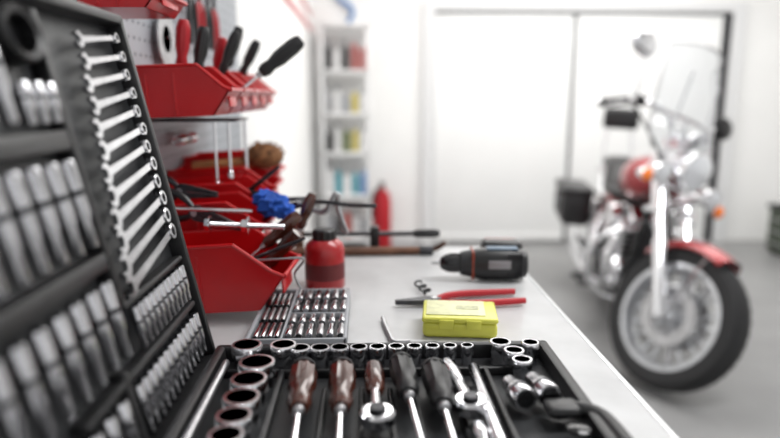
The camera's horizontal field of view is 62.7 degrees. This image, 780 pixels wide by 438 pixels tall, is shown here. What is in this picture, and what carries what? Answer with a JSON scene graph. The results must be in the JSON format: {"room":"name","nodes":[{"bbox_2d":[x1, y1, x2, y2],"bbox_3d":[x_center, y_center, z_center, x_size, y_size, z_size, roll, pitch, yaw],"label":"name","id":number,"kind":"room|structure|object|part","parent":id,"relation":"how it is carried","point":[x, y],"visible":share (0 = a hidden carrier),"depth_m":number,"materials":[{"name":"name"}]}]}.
{"room":"auto repair garage","nodes":[
{"label":"auto repair garage","id":0,"kind":"room"},
{"bbox_2d":[236,0,315,247],"bbox_3d":[-0.572,-0.495,1.794,0.100,2.900,7.750,0,11,-2],"label":"wall","id":1,"kind":"structure","parent":0,"point":[288,122],"depth_m":3.66,"materials":[{"name":"white paint"}]},
{"bbox_2d":[75,0,242,174],"bbox_3d":[-0.492,-0.368,1.260,0.013,0.850,1.950,0,11,-2],"label":"pegboard","id":2,"kind":"object","parent":1,"relation":"attached to","point":[141,33],"visible":0.14,"depth_m":1.55,"materials":[{"name":"grey metal"}]},
{"bbox_2d":[77,0,187,18],"bbox_3d":[-0.408,-0.357,1.026,0.124,0.053,0.156,0,11,-2],"label":"storage bin","id":3,"kind":"object","parent":2,"relation":"attached to","point":[127,9],"visible":0.97,"depth_m":1.00,"materials":[{"name":"red plastic"}]},
{"bbox_2d":[156,19,174,63],"bbox_3d":[-0.475,-0.381,1.355,0.023,0.116,0.116,0,11,-2],"label":"disc","id":4,"kind":"object","parent":2,"relation":"hanging from","point":[165,36],"visible":0.86,"depth_m":1.35,"materials":[{"name":"metal"}]},
{"bbox_2d":[166,131,188,145],"bbox_3d":[-0.470,-0.180,1.421,0.035,0.033,0.058,0,11,-2],"label":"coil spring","id":5,"kind":"object","parent":2,"relation":"attached to","point":[184,138],"visible":1,"depth_m":1.41,"materials":[{"name":"metal"}]},
{"bbox_2d":[177,130,197,142],"bbox_3d":[-0.473,-0.195,1.499,0.035,0.033,0.058,0,11,-2],"label":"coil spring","id":6,"kind":"object","parent":2,"relation":"attached to","point":[193,135],"visible":0.77,"depth_m":1.49,"materials":[{"name":"metal"}]},
{"bbox_2d":[136,63,243,117],"bbox_3d":[-0.376,-0.233,1.169,0.198,0.096,0.116,0,11,-2],"label":"storage bin","id":7,"kind":"object","parent":2,"relation":"hanging from","point":[181,89],"visible":0.91,"depth_m":1.12,"materials":[{"name":"red plastic"}]},
{"bbox_2d":[175,19,189,63],"bbox_3d":[-0.383,-0.285,1.186,0.033,0.165,0.028,0,11,-2],"label":"screwdriver","id":8,"kind":"object","parent":7,"relation":"in","point":[182,34],"visible":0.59,"depth_m":1.17,"materials":[{"name":"red plastic"}]},
{"bbox_2d":[193,26,209,67],"bbox_3d":[-0.359,-0.285,1.213,0.042,0.156,0.028,0,11,-2],"label":"screwdriver","id":9,"kind":"object","parent":7,"relation":"in","point":[202,39],"visible":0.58,"depth_m":1.20,"materials":[{"name":"black plastic"}]},
{"bbox_2d":[186,0,197,43],"bbox_3d":[-0.482,-0.504,1.535,0.025,0.167,0.070,0,11,-2],"label":"pliers","id":10,"kind":"object","parent":2,"relation":"hanging from","point":[191,9],"visible":0.78,"depth_m":1.52,"materials":[{"name":"metal"}]},
{"bbox_2d":[151,118,247,182],"bbox_3d":[-0.392,-0.140,1.344,0.170,0.140,0.132,0,11,-2],"label":"holder","id":11,"kind":"object","parent":2,"relation":"attached to","point":[214,120],"visible":0.77,"depth_m":1.33,"materials":[{"name":"silver metal"}]},
{"bbox_2d":[196,0,205,27],"bbox_3d":[-0.485,-0.519,1.614,0.025,0.167,0.070,0,11,-2],"label":"pliers","id":12,"kind":"object","parent":2,"relation":"hanging from","point":[200,9],"visible":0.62,"depth_m":1.60,"materials":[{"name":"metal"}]},
{"bbox_2d":[205,0,214,50],"bbox_3d":[-0.488,-0.536,1.702,0.025,0.167,0.070,0,11,-2],"label":"pliers","id":13,"kind":"object","parent":2,"relation":"hanging from","point":[208,13],"visible":0.77,"depth_m":1.72,"materials":[{"name":"metal"}]},
{"bbox_2d":[210,0,219,43],"bbox_3d":[-0.491,-0.549,1.771,0.025,0.167,0.070,0,11,-2],"label":"pliers","id":14,"kind":"object","parent":2,"relation":"hanging from","point":[213,2],"visible":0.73,"depth_m":1.77,"materials":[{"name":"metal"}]},
{"bbox_2d":[169,175,279,199],"bbox_3d":[-0.359,-0.034,1.340,0.246,0.104,0.128,0,11,-2],"label":"storage bin","id":15,"kind":"object","parent":2,"relation":"attached to","point":[241,183],"visible":0.17,"depth_m":1.39,"materials":[{"name":"red plastic"}]},
{"bbox_2d":[167,175,218,200],"bbox_3d":[-0.408,-0.056,1.182,0.197,0.062,0.014,3,11,14],"label":"pliers","id":16,"kind":"object","parent":15,"relation":"in","point":[188,190],"visible":0.3,"depth_m":1.17,"materials":[{"name":"metal"}]},
{"bbox_2d":[248,165,279,189],"bbox_3d":[-0.299,-0.044,1.289,0.166,0.130,0.009,2,11,8],"label":"drift punch","id":17,"kind":"object","parent":15,"relation":"in","point":[270,173],"visible":0.46,"depth_m":1.27,"materials":[{"name":"metal"}]},
{"bbox_2d":[247,190,304,221],"bbox_3d":[-0.253,-0.012,1.281,0.197,0.093,0.014,4,11,18],"label":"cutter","id":18,"kind":"object","parent":15,"relation":"in","point":[291,199],"visible":0.15,"depth_m":1.25,"materials":[{"name":"metal"}]},
{"bbox_2d":[174,191,275,234],"bbox_3d":[-0.349,0.008,1.216,0.256,0.104,0.128,0,11,-2],"label":"storage bin","id":19,"kind":"object","parent":2,"relation":"attached to","point":[237,199],"visible":0.3,"depth_m":1.19,"materials":[{"name":"red plastic"}]},
{"bbox_2d":[170,187,240,230],"bbox_3d":[-0.372,-0.030,1.130,0.238,0.090,0.014,3,11,14],"label":"pliers","id":20,"kind":"object","parent":19,"relation":"in","point":[195,216],"visible":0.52,"depth_m":1.12,"materials":[{"name":"metal"}]},
{"bbox_2d":[252,189,294,218],"bbox_3d":[-0.216,-0.028,1.186,0.083,0.056,0.068,0,11,-2],"label":"rag","id":21,"kind":"object","parent":19,"relation":"on","point":[269,203],"visible":0.9,"depth_m":1.16,"materials":[{"name":"fabric"}]},
{"bbox_2d":[167,164,283,191],"bbox_3d":[-0.369,-0.075,1.464,0.236,0.104,0.128,0,11,-2],"label":"storage bin","id":22,"kind":"object","parent":2,"relation":"attached to","point":[272,183],"visible":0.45,"depth_m":1.40,"materials":[{"name":"red plastic"}]},
{"bbox_2d":[192,140,285,168],"bbox_3d":[-0.350,-0.146,1.486,0.217,0.074,0.090,0,11,-2],"label":"brush","id":23,"kind":"object","parent":22,"relation":"on","point":[261,155],"visible":0.98,"depth_m":1.47,"materials":[{"name":"brown wood"}]},
{"bbox_2d":[214,67,253,113],"bbox_3d":[-0.381,-0.256,1.287,0.198,0.096,0.116,0,11,-2],"label":"storage bin","id":24,"kind":"object","parent":2,"relation":"attached to","point":[242,99],"visible":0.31,"depth_m":1.30,"materials":[{"name":"red plastic"}]},
{"bbox_2d":[218,30,239,74],"bbox_3d":[-0.337,-0.301,1.295,0.073,0.158,0.022,0,11,-2],"label":"screwdriver","id":25,"kind":"object","parent":24,"relation":"in","point":[230,48],"visible":0.71,"depth_m":1.28,"materials":[{"name":"black plastic"}]},
{"bbox_2d":[242,36,303,87],"bbox_3d":[-0.251,-0.294,1.269,0.163,0.136,0.033,-2,11,-9],"label":"screwdriver","id":26,"kind":"object","parent":24,"relation":"in","point":[292,46],"visible":0.88,"depth_m":1.26,"materials":[{"name":"black plastic"}]},
{"bbox_2d":[183,150,285,177],"bbox_3d":[-0.379,-0.117,1.588,0.226,0.103,0.128,0,11,-2],"label":"storage bin","id":27,"kind":"object","parent":2,"relation":"attached to","point":[235,154],"visible":0.3,"depth_m":1.52,"materials":[{"name":"red plastic"}]},
{"bbox_2d":[228,70,262,111],"bbox_3d":[-0.386,-0.278,1.406,0.198,0.096,0.116,0,11,-2],"label":"storage bin","id":28,"kind":"object","parent":2,"relation":"attached to","point":[253,98],"visible":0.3,"depth_m":1.43,"materials":[{"name":"red plastic"}]},
{"bbox_2d":[213,37,226,69],"bbox_3d":[-0.361,-0.306,1.337,0.059,0.142,0.024,7,13,34],"label":"screwdriver","id":29,"kind":"object","parent":28,"relation":"in","point":[221,42],"visible":0.39,"depth_m":1.31,"materials":[{"name":"red plastic"}]},
{"bbox_2d":[228,26,242,69],"bbox_3d":[-0.353,-0.334,1.402,0.069,0.172,0.025,0,11,-2],"label":"screwdriver","id":30,"kind":"object","parent":28,"relation":"in","point":[237,28],"visible":0.4,"depth_m":1.39,"materials":[{"name":"black plastic"}]},
{"bbox_2d":[239,72,270,110],"bbox_3d":[-0.390,-0.301,1.525,0.198,0.096,0.116,0,11,-2],"label":"storage bin","id":31,"kind":"object","parent":2,"relation":"attached to","point":[262,97],"visible":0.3,"depth_m":1.54,"materials":[{"name":"red plastic"}]},
{"bbox_2d":[239,39,259,75],"bbox_3d":[-0.348,-0.345,1.512,0.088,0.154,0.026,0,11,-2],"label":"screwdriver","id":32,"kind":"object","parent":31,"relation":"in","point":[253,48],"visible":0.72,"depth_m":1.50,"materials":[{"name":"black plastic"}]},
{"bbox_2d":[250,75,277,109],"bbox_3d":[-0.395,-0.324,1.643,0.198,0.096,0.116,0,11,-2],"label":"storage bin","id":33,"kind":"object","parent":2,"relation":"attached to","point":[269,99],"visible":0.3,"depth_m":1.67,"materials":[{"name":"red plastic"}]},
{"bbox_2d":[284,0,311,32],"bbox_3d":[-0.604,-1.312,3.913,0.006,0.050,3.020,0,11,-2],"label":"trim","id":34,"kind":"structure","parent":1,"relation":"attached to","point":[289,3],"depth_m":4.32,"materials":[{"name":"red plastic"}]},
{"bbox_2d":[299,0,311,17],"bbox_3d":[-0.604,-1.434,3.890,0.006,0.050,3.020,0,11,-2],"label":"trim","id":35,"kind":"structure","parent":1,"relation":"attached to","point":[303,2],"depth_m":4.92,"materials":[{"name":"red plastic"}]},
{"bbox_2d":[311,0,779,242],"bbox_3d":[1.705,-1.228,5.639,4.750,2.900,0.100,0,11,-2],"label":"wall","id":36,"kind":"structure","parent":0,"point":[396,26],"depth_m":5.61,"materials":[{"name":"white paint"}]},
{"bbox_2d":[338,0,354,22],"bbox_3d":[-0.415,-1.980,5.325,0.242,0.709,0.052,1,11,3],"label":"air hose","id":37,"kind":"object","parent":36,"relation":"attached to","point":[345,3],"visible":0.9,"depth_m":5.35,"materials":[{"name":"blue plastic"}]},
{"bbox_2d":[343,236,420,243],"bbox_3d":[-0.194,0.176,5.774,0.944,0.090,0.015,0,11,-2],"label":"baseboard","id":38,"kind":"structure","parent":36,"relation":"attached to","point":[394,239],"depth_m":5.78,"materials":[{"name":"white paint"}]},
{"bbox_2d":[421,0,434,243],"bbox_3d":[0.332,-0.810,5.579,0.095,2.100,0.070,0,11,-2],"label":"trim","id":39,"kind":"structure","parent":36,"relation":"attached to","point":[428,5],"depth_m":5.53,"materials":[{"name":"white paint"}]},
{"bbox_2d":[432,15,573,241],"bbox_3d":[0.974,-0.765,5.614,1.180,1.960,0.047,0,11,-2],"label":"door","id":40,"kind":"structure","parent":36,"relation":"in","point":[502,82],"depth_m":5.58,"materials":[{"name":"paint"}]},
{"bbox_2d":[561,15,577,241],"bbox_3d":[1.582,-0.773,5.655,0.038,2.000,0.030,0,11,-2],"label":"trim","id":41,"kind":"structure","parent":36,"relation":"attached to","point":[575,16],"depth_m":5.60,"materials":[{"name":"grey"}]},
{"bbox_2d":[435,11,732,15],"bbox_3d":[1.660,-1.754,5.464,2.565,0.028,0.045,0,11,-2],"label":"trim","id":42,"kind":"structure","parent":36,"relation":"attached to","point":[579,13],"depth_m":5.44,"materials":[{"name":"grey"}]},
{"bbox_2d":[435,0,735,11],"bbox_3d":[1.661,-1.809,5.440,2.565,0.085,0.070,0,11,-2],"label":"trim","id":43,"kind":"structure","parent":36,"relation":"attached to","point":[440,5],"depth_m":5.41,"materials":[{"name":"white paint"}]},
{"bbox_2d":[566,16,723,239],"bbox_3d":[2.233,-0.775,5.662,1.260,1.960,0.047,0,11,-2],"label":"door","id":44,"kind":"structure","parent":36,"relation":"in","point":[607,64],"depth_m":5.56,"materials":[{"name":"paint"}]},
{"bbox_2d":[702,14,731,240],"bbox_3d":[2.902,-0.781,5.698,0.070,2.000,0.045,0,11,-2],"label":"trim","id":45,"kind":"structure","parent":36,"relation":"attached to","point":[727,21],"depth_m":5.63,"materials":[{"name":"black"}]},
{"bbox_2d":[711,1,748,241],"bbox_3d":[2.997,-0.829,5.680,0.110,2.100,0.070,0,11,-2],"label":"trim","id":46,"kind":"structure","parent":36,"relation":"attached to","point":[739,18],"depth_m":5.61,"materials":[{"name":"white paint"}]},
{"bbox_2d":[343,240,779,437],"bbox_3d":[1.852,0.961,2.166,4.950,0.100,7.750,0,11,-2],"label":"floor","id":47,"kind":"structure","parent":0,"point":[745,403],"depth_m":3.45,"materials":[{"name":"concrete"}]},
{"bbox_2d":[319,19,370,246],"bbox_3d":[-0.368,-0.671,5.385,0.400,1.900,0.350,0,11,-2],"label":"shelving unit","id":48,"kind":"object","parent":47,"relation":"on","point":[323,27],"visible":0.73,"depth_m":5.21,"materials":[{"name":"white plastic"}]},
{"bbox_2d":[371,181,390,246],"bbox_3d":[-0.095,-0.025,5.497,0.222,0.590,0.160,-7,13,-32],"label":"fire extinguisher","id":49,"kind":"object","parent":47,"relation":"on","point":[381,215],"visible":0.83,"depth_m":5.44,"materials":[{"name":"red metal"}]},
{"bbox_2d":[206,246,678,437],"bbox_3d":[-0.077,0.728,0.584,0.775,0.950,2.080,0,11,-2],"label":"workbench","id":50,"kind":"object","parent":47,"relation":"on","point":[374,282],"visible":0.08,"depth_m":1.03,"materials":[{"name":"laminate"}]},
{"bbox_2d":[182,228,301,312],"bbox_3d":[-0.296,0.086,1.068,0.277,0.124,0.134,1,11,3],"label":"storage bin","id":51,"kind":"object","parent":50,"relation":"on","point":[228,278],"visible":0.54,"depth_m":1.00,"materials":[{"name":"red plastic"}]},
{"bbox_2d":[175,206,251,212],"bbox_3d":[-0.322,-0.017,1.115,0.161,0.016,0.008,-2,11,-9],"label":"drift punch","id":52,"kind":"object","parent":51,"relation":"in","point":[191,209],"visible":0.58,"depth_m":1.11,"materials":[{"name":"silver metal"}]},
{"bbox_2d":[204,215,284,234],"bbox_3d":[-0.240,0.010,1.059,0.131,0.034,0.032,0,11,-2],"label":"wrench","id":53,"kind":"object","parent":51,"relation":"in","point":[245,225],"visible":1,"depth_m":1.05,"materials":[{"name":"silver metal"}]},
{"bbox_2d":[251,211,301,256],"bbox_3d":[-0.213,0.041,1.110,0.123,0.107,0.027,-2,11,-12],"label":"chisel","id":54,"kind":"object","parent":51,"relation":"in","point":[291,220],"visible":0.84,"depth_m":1.10,"materials":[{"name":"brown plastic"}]},
{"bbox_2d":[253,237,304,258],"bbox_3d":[-0.240,0.071,1.064,0.202,0.086,0.007,1,11,3],"label":"drift punch","id":55,"kind":"object","parent":51,"relation":"in","point":[294,242],"visible":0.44,"depth_m":1.05,"materials":[{"name":"metal"}]},
{"bbox_2d":[257,257,304,289],"bbox_3d":[-0.185,0.086,1.037,0.098,0.055,0.017,3,11,16],"label":"pick","id":56,"kind":"object","parent":51,"relation":"in","point":[284,258],"visible":0.88,"depth_m":1.03,"materials":[{"name":"metal"}]},
{"bbox_2d":[264,228,301,267],"bbox_3d":[-0.197,0.063,1.102,0.096,0.099,0.027,1,11,7],"label":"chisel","id":57,"kind":"object","parent":51,"relation":"in","point":[293,234],"visible":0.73,"depth_m":1.09,"materials":[{"name":"brown wood"}]},
{"bbox_2d":[297,192,315,231],"bbox_3d":[-0.157,-0.006,1.190,0.042,0.087,0.022,-4,11,-19],"label":"chisel","id":58,"kind":"object","parent":51,"relation":"in","point":[309,201],"visible":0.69,"depth_m":1.18,"materials":[{"name":"brown wood"}]},
{"bbox_2d":[245,288,349,343],"bbox_3d":[-0.136,0.152,1.007,0.142,0.024,0.240,0,11,-2],"label":"screwdriver bit set","id":59,"kind":"object","parent":50,"relation":"on","point":[306,316],"visible":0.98,"depth_m":0.98,"materials":[{"name":"grey plastic"}]},
{"bbox_2d":[0,0,632,437],"bbox_3d":[-0.063,0.026,0.547,0.582,0.442,0.500,0,11,-2],"label":"case","id":60,"kind":"object","parent":50,"relation":"on","point":[105,332],"visible":0.98,"depth_m":0.62,"materials":[{"name":"grey plastic"}]},
{"bbox_3d":[-0.283,0.024,0.538,0.143,0.434,0.500,0,11,-2],"label":"case lid","id":61,"kind":"part","parent":60,"relation":"part of","materials":[{"name":"grey plastic"}]},
{"bbox_2d":[286,357,316,437],"bbox_3d":[-0.093,0.191,0.635,0.032,0.031,0.222,0,11,-2],"label":"screwdriver","id":62,"kind":"object","parent":60,"relation":"in","point":[302,381],"visible":1,"depth_m":0.67,"materials":[{"name":"brown plastic"}]},
{"bbox_2d":[328,356,355,437],"bbox_3d":[-0.050,0.191,0.636,0.030,0.030,0.222,0,11,-2],"label":"screwdriver","id":63,"kind":"object","parent":60,"relation":"in","point":[342,374],"visible":1,"depth_m":0.67,"materials":[{"name":"brown plastic"}]},
{"bbox_2d":[359,360,395,431],"bbox_3d":[-0.014,0.186,0.683,0.036,0.024,0.138,0,11,-2],"label":"wrench","id":64,"kind":"object","parent":60,"relation":"in","point":[376,416],"visible":1,"depth_m":0.63,"materials":[{"name":"silver metal"}]},
{"bbox_2d":[389,352,423,437],"bbox_3d":[0.017,0.186,0.658,0.032,0.030,0.206,0,11,-2],"label":"screwdriver","id":65,"kind":"object","parent":60,"relation":"in","point":[403,373],"visible":1,"depth_m":0.69,"materials":[{"name":"black plastic"}]},
{"bbox_2d":[421,357,455,437],"bbox_3d":[0.054,0.190,0.637,0.033,0.032,0.212,0,11,-2],"label":"screwdriver","id":66,"kind":"object","parent":60,"relation":"in","point":[437,383],"visible":1,"depth_m":0.67,"materials":[{"name":"black plastic"}]},
{"bbox_2d":[443,357,487,419],"bbox_3d":[0.081,0.183,0.702,0.036,0.024,0.128,0,11,-2],"label":"wrench","id":67,"kind":"object","parent":60,"relation":"in","point":[470,405],"visible":0.94,"depth_m":0.65,"materials":[{"name":"silver metal"}]},
{"bbox_2d":[470,420,488,437],"bbox_3d":[0.089,0.218,0.550,0.017,0.017,0.158,0,11,-2],"label":"bar","id":68,"kind":"object","parent":60,"relation":"in","point":[478,428],"visible":1,"depth_m":0.61,"materials":[{"name":"silver metal"}]},
{"bbox_2d":[468,363,505,437],"bbox_3d":[0.101,0.200,0.633,0.014,0.014,0.255,0,11,-1],"label":"bar","id":69,"kind":"object","parent":60,"relation":"in","point":[494,427],"visible":1,"depth_m":0.65,"materials":[{"name":"silver metal"}]},
{"bbox_2d":[305,227,344,288],"bbox_3d":[-0.121,0.073,1.191,0.075,0.111,0.075,0,11,-2],"label":"canister","id":70,"kind":"object","parent":50,"relation":"on","point":[324,253],"visible":0.94,"depth_m":1.16,"materials":[{"name":"red paint"}]},
{"bbox_2d":[295,191,376,233],"bbox_3d":[-0.107,-0.012,1.215,0.166,0.082,0.019,2,11,10],"label":"pliers","id":71,"kind":"object","parent":50,"relation":"on","point":[335,199],"visible":0.8,"depth_m":1.21,"materials":[{"name":"metal"}]},
{"bbox_2d":[290,245,432,255],"bbox_3d":[-0.079,0.072,1.435,0.350,0.021,0.022,-1,11,-3],"label":"pipe","id":72,"kind":"object","parent":50,"relation":"on","point":[421,250],"visible":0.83,"depth_m":1.43,"materials":[{"name":"brown metal"}]},
{"bbox_2d":[295,225,439,247],"bbox_3d":[-0.055,0.043,1.492,0.342,0.055,0.022,0,11,-2],"label":"clamp","id":73,"kind":"object","parent":50,"relation":"on","point":[374,233],"visible":0.6,"depth_m":1.49,"materials":[{"name":"metal"}]},
{"bbox_2d":[296,240,446,250],"bbox_3d":[-0.043,0.062,1.464,0.345,0.029,0.020,0,11,0],"label":"bar","id":74,"kind":"object","parent":50,"relation":"on","point":[443,243],"visible":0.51,"depth_m":1.46,"materials":[{"name":"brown metal"}]},
{"bbox_2d":[381,316,409,341],"bbox_3d":[-0.001,0.168,0.964,0.026,0.007,0.114,-4,11,-19],"label":"key","id":75,"kind":"object","parent":50,"relation":"on","point":[383,319],"visible":0.81,"depth_m":0.95,"materials":[{"name":"metal"}]},
{"bbox_2d":[414,280,430,294],"bbox_3d":[0.060,0.124,1.163,0.020,0.012,0.069,-3,11,-15],"label":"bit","id":76,"kind":"object","parent":50,"relation":"on","point":[419,287],"visible":1,"depth_m":1.16,"materials":[{"name":"silver metal"}]},
{"bbox_2d":[422,300,498,337],"bbox_3d":[0.106,0.152,0.980,0.112,0.033,0.089,1,11,5],"label":"plastic box","id":77,"kind":"object","parent":50,"relation":"on","point":[440,318],"visible":1,"depth_m":0.94,"materials":[{"name":"yellow plastic"}]},
{"bbox_2d":[395,289,526,305],"bbox_3d":[0.118,0.138,1.101,0.221,0.014,0.070,-2,11,-9],"label":"pliers","id":78,"kind":"object","parent":50,"relation":"on","point":[479,292],"visible":0.73,"depth_m":1.10,"materials":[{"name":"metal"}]},
{"bbox_2d":[431,238,528,279],"bbox_3d":[0.180,0.074,1.307,0.189,0.063,0.184,1,11,5],"label":"cordless drill","id":79,"kind":"object","parent":50,"relation":"on","point":[496,258],"visible":1,"depth_m":1.23,"materials":[{"name":"black plastic"}]},
{"bbox_2d":[554,29,751,392],"bbox_3d":[1.447,-0.178,3.586,0.798,1.612,2.260,1,11,7],"label":"motorcycle","id":80,"kind":"object","parent":47,"relation":"on","point":[631,230],"visible":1,"depth_m":3.01,"materials":[{"name":"metal"}]},
{"bbox_3d":[1.585,-0.453,4.465,0.240,0.635,0.379,6,11,8],"label":"backrest","id":81,"kind":"part","parent":80,"relation":"part of","materials":[{"name":"silver metal"}]},
{"bbox_3d":[1.510,-0.254,4.059,0.310,0.242,0.840,6,11,8],"label":"seat","id":82,"kind":"part","parent":80,"relation":"part of","materials":[{"name":"black leather"}]},
{"bbox_3d":[1.450,0.116,3.896,0.701,0.882,1.352,6,11,8],"label":"frame","id":83,"kind":"part","parent":80,"relation":"part of","materials":[{"name":"silver metal"}]},
{"bbox_3d":[1.421,-0.215,3.447,0.336,0.268,0.550,6,11,8],"label":"fuel tank","id":84,"kind":"part","parent":80,"relation":"part of","materials":[{"name":"red metal"}]},
{"bbox_2d":[766,203,779,253],"bbox_3d":[3.405,0.109,5.248,0.421,0.420,0.420,0,11,-2],"label":"base cabinet","id":85,"kind":"object","parent":47,"relation":"on","point":[773,234],"visible":1,"depth_m":5.33,"materials":[{"name":"grey paint"}]}
]}

